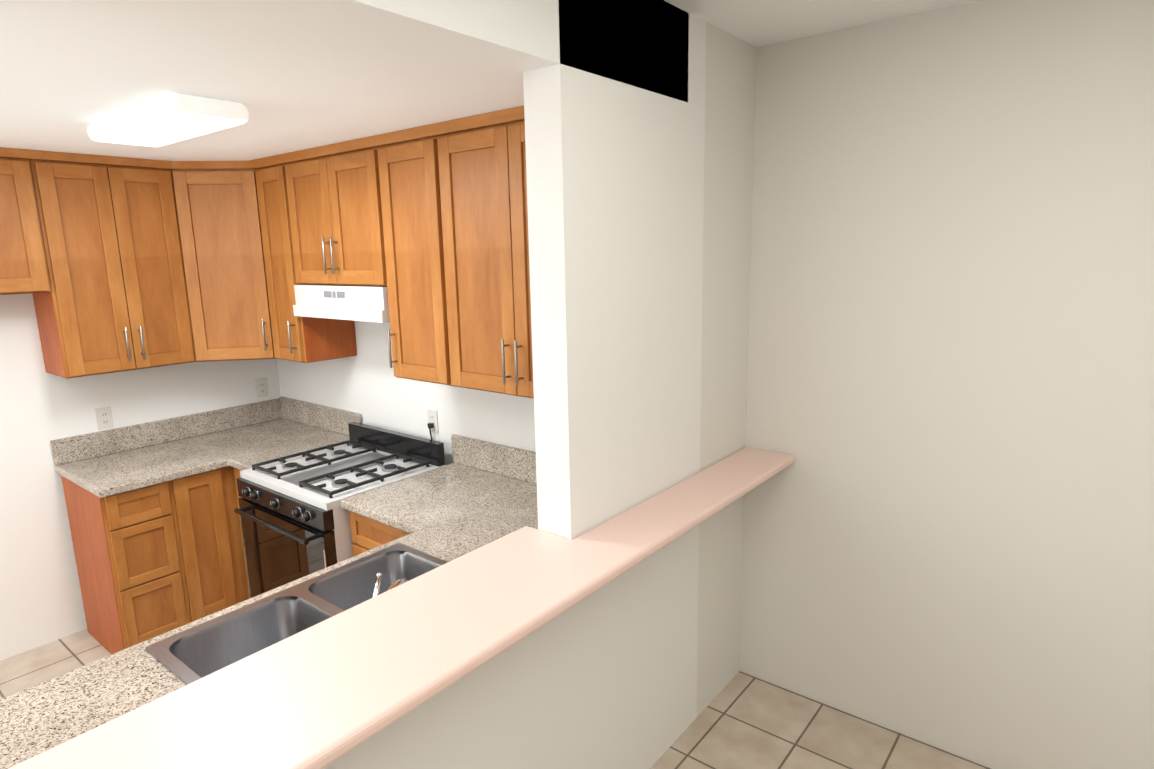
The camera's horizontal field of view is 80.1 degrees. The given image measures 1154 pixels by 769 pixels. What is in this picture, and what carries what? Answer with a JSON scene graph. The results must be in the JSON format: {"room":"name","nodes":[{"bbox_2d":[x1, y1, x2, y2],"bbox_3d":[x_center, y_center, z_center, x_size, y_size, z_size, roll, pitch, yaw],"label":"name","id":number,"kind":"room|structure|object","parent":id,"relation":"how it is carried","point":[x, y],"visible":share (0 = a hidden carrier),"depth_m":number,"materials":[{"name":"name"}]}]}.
{"room":"dining area","nodes":[
{"label":"dining area","id":0,"kind":"room"},
{"bbox_2d":[0,293,280,660],"bbox_3d":[-3.218,0.065,2.808,0.100,2.800,4.320,8,14,38],"label":"wall","id":1,"kind":"structure","parent":0,"point":[41,601],"depth_m":3.49,"materials":[{"name":"white paint"}]},
{"bbox_2d":[0,157,51,294],"bbox_3d":[-2.806,-0.652,2.834,0.360,0.588,0.914,8,14,38],"label":"upper cabinet","id":2,"kind":"object","parent":1,"relation":"attached to","point":[23,266],"visible":1,"depth_m":3.04,"materials":[{"name":"brown wood"}]},
{"bbox_2d":[95,406,113,429],"bbox_3d":[-2.506,0.179,3.643,0.009,0.116,0.072,8,14,38],"label":"electrical outlet","id":3,"kind":"object","parent":1,"relation":"attached to","point":[104,417],"visible":1,"depth_m":3.64,"materials":[{"name":"white plastic"}]},
{"bbox_2d":[30,159,194,378],"bbox_3d":[-2.337,-0.574,3.444,0.360,0.993,0.586,8,14,38],"label":"upper cabinet","id":4,"kind":"object","parent":1,"relation":"attached to","point":[115,299],"visible":0.98,"depth_m":3.33,"materials":[{"name":"brown wood"}]},
{"bbox_2d":[50,398,281,464],"bbox_3d":[-2.272,0.243,3.939,0.022,0.141,1.225,8,14,38],"label":"backsplash","id":5,"kind":"structure","parent":1,"relation":"attached to","point":[87,446],"depth_m":3.84,"materials":[{"name":"stone"}]},
{"bbox_2d":[255,378,268,397],"bbox_3d":[-1.971,0.021,4.296,0.009,0.116,0.072,8,14,38],"label":"electrical outlet","id":6,"kind":"object","parent":1,"relation":"attached to","point":[261,388],"visible":1,"depth_m":4.29,"materials":[{"name":"white plastic"}]},
{"bbox_2d":[0,106,524,168],"bbox_3d":[-1.461,-0.889,2.273,2.519,0.034,1.809,8,14,38],"label":"crown molding","id":7,"kind":"structure","parent":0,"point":[501,117],"depth_m":3.03,"materials":[{"name":"brown wood"}]},
{"bbox_2d":[0,0,688,160],"bbox_3d":[-2.058,-0.964,1.632,2.949,0.380,4.100,8,14,38],"label":"ceiling","id":8,"kind":"structure","parent":0,"point":[293,75],"depth_m":1.79,"materials":[{"name":"white paint"}]},
{"bbox_2d":[87,93,248,146],"bbox_3d":[-1.399,-0.885,2.325,0.724,0.065,0.245,8,14,38],"label":"ceiling light","id":9,"kind":"object","parent":8,"relation":"attached to","point":[169,118],"visible":1,"depth_m":2.18,"materials":[{"name":"white plastic"}]},
{"bbox_2d":[277,13,705,732],"bbox_3d":[-0.717,-0.117,3.476,2.949,2.800,0.120,8,14,38],"label":"wall","id":10,"kind":"structure","parent":0,"point":[369,387],"depth_m":3.18,"materials":[{"name":"white paint"}]},
{"bbox_2d":[171,169,276,361],"bbox_3d":[-1.870,-0.657,3.822,0.606,0.993,0.610,8,14,38],"label":"upper cabinet","id":11,"kind":"object","parent":10,"relation":"attached to","point":[219,223],"visible":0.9,"depth_m":3.60,"materials":[{"name":"brown wood"}]},
{"bbox_2d":[255,164,356,362],"bbox_3d":[-1.452,-0.632,3.650,0.298,0.993,0.360,8,14,38],"label":"upper cabinet","id":12,"kind":"object","parent":10,"relation":"attached to","point":[304,339],"visible":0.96,"depth_m":3.56,"materials":[{"name":"brown wood"}]},
{"bbox_2d":[278,396,362,434],"bbox_3d":[-1.546,0.192,4.125,0.858,0.141,0.019,8,14,38],"label":"backsplash","id":13,"kind":"structure","parent":10,"relation":"attached to","point":[316,415],"depth_m":4.12,"materials":[{"name":"stone"}]},
{"bbox_2d":[285,147,386,286],"bbox_3d":[-1.049,-0.778,3.291,0.752,0.588,0.360,8,14,38],"label":"upper cabinet","id":14,"kind":"object","parent":10,"relation":"attached to","point":[335,215],"visible":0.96,"depth_m":3.15,"materials":[{"name":"brown wood"}]},
{"bbox_2d":[293,284,389,322],"bbox_3d":[-1.038,-0.410,3.367,0.739,0.162,0.347,8,14,38],"label":"range hood","id":15,"kind":"object","parent":14,"relation":"attached to","point":[360,303],"visible":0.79,"depth_m":3.20,"materials":[{"name":"white metal"}]},
{"bbox_2d":[377,136,452,385],"bbox_3d":[-0.603,-0.521,2.981,0.388,0.993,0.360,8,14,38],"label":"upper cabinet","id":16,"kind":"object","parent":10,"relation":"attached to","point":[412,218],"visible":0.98,"depth_m":2.87,"materials":[{"name":"brown wood"}]},
{"bbox_2d":[427,409,438,432],"bbox_3d":[-0.728,0.185,3.463,0.072,0.116,0.009,8,14,38],"label":"electrical outlet","id":17,"kind":"object","parent":10,"relation":"attached to","point":[432,416],"visible":0.88,"depth_m":3.46,"materials":[{"name":"white plastic"}]},
{"bbox_2d":[427,423,433,439],"bbox_3d":[-0.736,0.243,3.463,0.024,0.098,0.020,8,14,38],"label":"cord","id":18,"kind":"object","parent":17,"relation":"attached to","point":[430,425],"visible":0.83,"depth_m":3.45,"materials":[{"name":"black plastic"}]},
{"bbox_2d":[437,120,533,397],"bbox_3d":[-0.147,-0.461,2.622,0.778,0.993,0.360,8,14,38],"label":"upper cabinet","id":19,"kind":"object","parent":10,"relation":"attached to","point":[483,187],"visible":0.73,"depth_m":2.60,"materials":[{"name":"brown wood"}]},
{"bbox_2d":[451,434,536,483],"bbox_3d":[-0.165,0.373,3.037,1.140,0.141,0.019,8,14,38],"label":"backsplash","id":20,"kind":"structure","parent":10,"relation":"attached to","point":[512,462],"depth_m":3.18,"materials":[{"name":"stone"}]},
{"bbox_2d":[0,629,990,768],"bbox_3d":[-0.684,1.756,1.432,6.103,0.100,4.830,8,14,38],"label":"floor","id":21,"kind":"structure","parent":0,"point":[742,720],"depth_m":2.79,"materials":[{"name":"beige tile"}]},
{"bbox_2d":[61,475,188,653],"bbox_3d":[-2.291,0.890,3.498,0.570,0.878,0.294,8,14,38],"label":"base cabinet","id":22,"kind":"object","parent":21,"relation":"on","point":[126,550],"visible":0.77,"depth_m":3.33,"materials":[{"name":"brown wood"}]},
{"bbox_2d":[169,467,240,622],"bbox_3d":[-2.134,0.842,3.729,0.618,0.878,0.270,8,14,38],"label":"base cabinet","id":23,"kind":"object","parent":21,"relation":"on","point":[203,527],"visible":0.48,"depth_m":3.52,"materials":[{"name":"brown wood"}]},
{"bbox_2d":[225,466,248,601],"bbox_3d":[-1.856,0.767,4.085,0.598,0.878,0.646,8,14,38],"label":"base cabinet","id":24,"kind":"object","parent":21,"relation":"on","point":[236,527],"depth_m":3.66,"materials":[{"name":"brown wood"}]},
{"bbox_2d":[55,418,349,497],"bbox_3d":[-1.932,0.377,3.689,0.887,0.040,1.224,8,14,38],"label":"countertop","id":25,"kind":"structure","parent":24,"relation":"on","point":[244,447],"depth_m":3.60,"materials":[{"name":"stone"}]},
{"bbox_2d":[233,467,249,598],"bbox_3d":[-1.502,0.815,3.803,0.269,0.878,0.656,8,14,38],"label":"base cabinet","id":26,"kind":"object","parent":21,"relation":"on","point":[236,473],"depth_m":3.59,"materials":[{"name":"brown wood"}]},
{"bbox_2d":[234,422,444,597],"bbox_3d":[-1.159,0.809,3.399,0.755,1.030,0.727,8,14,38],"label":"range","id":27,"kind":"object","parent":21,"relation":"on","point":[294,519],"visible":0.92,"depth_m":3.21,"materials":[{"name":"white metal"}]},
{"bbox_2d":[349,511,409,556],"bbox_3d":[-0.628,0.930,3.115,0.437,0.878,0.656,8,14,38],"label":"base cabinet","id":28,"kind":"object","parent":21,"relation":"on","point":[367,534],"visible":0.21,"depth_m":2.88,"materials":[{"name":"brown wood"}]},
{"bbox_3d":[-0.655,1.127,2.099,0.631,0.878,1.010,8,14,38],"label":"base cabinet","id":29,"kind":"object","parent":21,"relation":"on","visible":0},
{"bbox_2d":[0,482,537,768],"bbox_3d":[-0.850,0.723,1.786,0.632,0.040,2.898,8,14,38],"label":"countertop","id":30,"kind":"structure","parent":29,"relation":"on","point":[450,512],"depth_m":1.70,"materials":[{"name":"stone"}]},
{"bbox_2d":[145,543,447,684],"bbox_3d":[-0.680,0.748,1.984,0.527,0.189,0.817,8,14,38],"label":"sink","id":31,"kind":"object","parent":30,"relation":"in","point":[192,654],"visible":0.25,"depth_m":2.04,"materials":[{"name":"silver metal"}]},
{"bbox_2d":[372,572,407,597],"bbox_3d":[-0.535,0.592,1.851,0.127,0.160,0.277,8,14,38],"label":"faucet","id":32,"kind":"object","parent":30,"relation":"on","point":[376,591],"visible":0.17,"depth_m":1.85,"materials":[{"name":"silver metal"}]},
{"bbox_2d":[340,463,527,527],"bbox_3d":[-0.609,0.482,3.005,0.510,0.040,0.657,8,14,38],"label":"countertop","id":33,"kind":"structure","parent":29,"relation":"on","point":[426,495],"depth_m":2.95,"materials":[{"name":"stone"}]},
{"bbox_2d":[323,0,756,768],"bbox_3d":[-0.768,0.326,1.199,0.133,2.800,4.630,8,14,38],"label":"wall","id":34,"kind":"structure","parent":0,"point":[606,166],"depth_m":2.18,"materials":[{"name":"white paint"}]},
{"bbox_2d":[9,447,794,768],"bbox_3d":[-0.692,0.661,1.208,0.408,0.036,4.620,8,14,38],"label":"bar ledge","id":35,"kind":"object","parent":34,"relation":"on","point":[327,691],"visible":1,"depth_m":1.49,"materials":[{"name":"beige paint"}]},
{"bbox_2d":[664,0,977,46],"bbox_3d":[0.411,-0.840,-0.008,2.954,0.100,4.630,8,14,38],"label":"ceiling","id":36,"kind":"structure","parent":0,"point":[757,23],"depth_m":2.31,"materials":[{"name":"white paint"}]},
{"bbox_2d":[740,0,1153,768],"bbox_3d":[1.913,0.103,2.058,3.154,2.800,0.100,8,14,38],"label":"wall","id":37,"kind":"structure","parent":0,"point":[948,528],"depth_m":2.42,"materials":[{"name":"white paint"}]}
]}

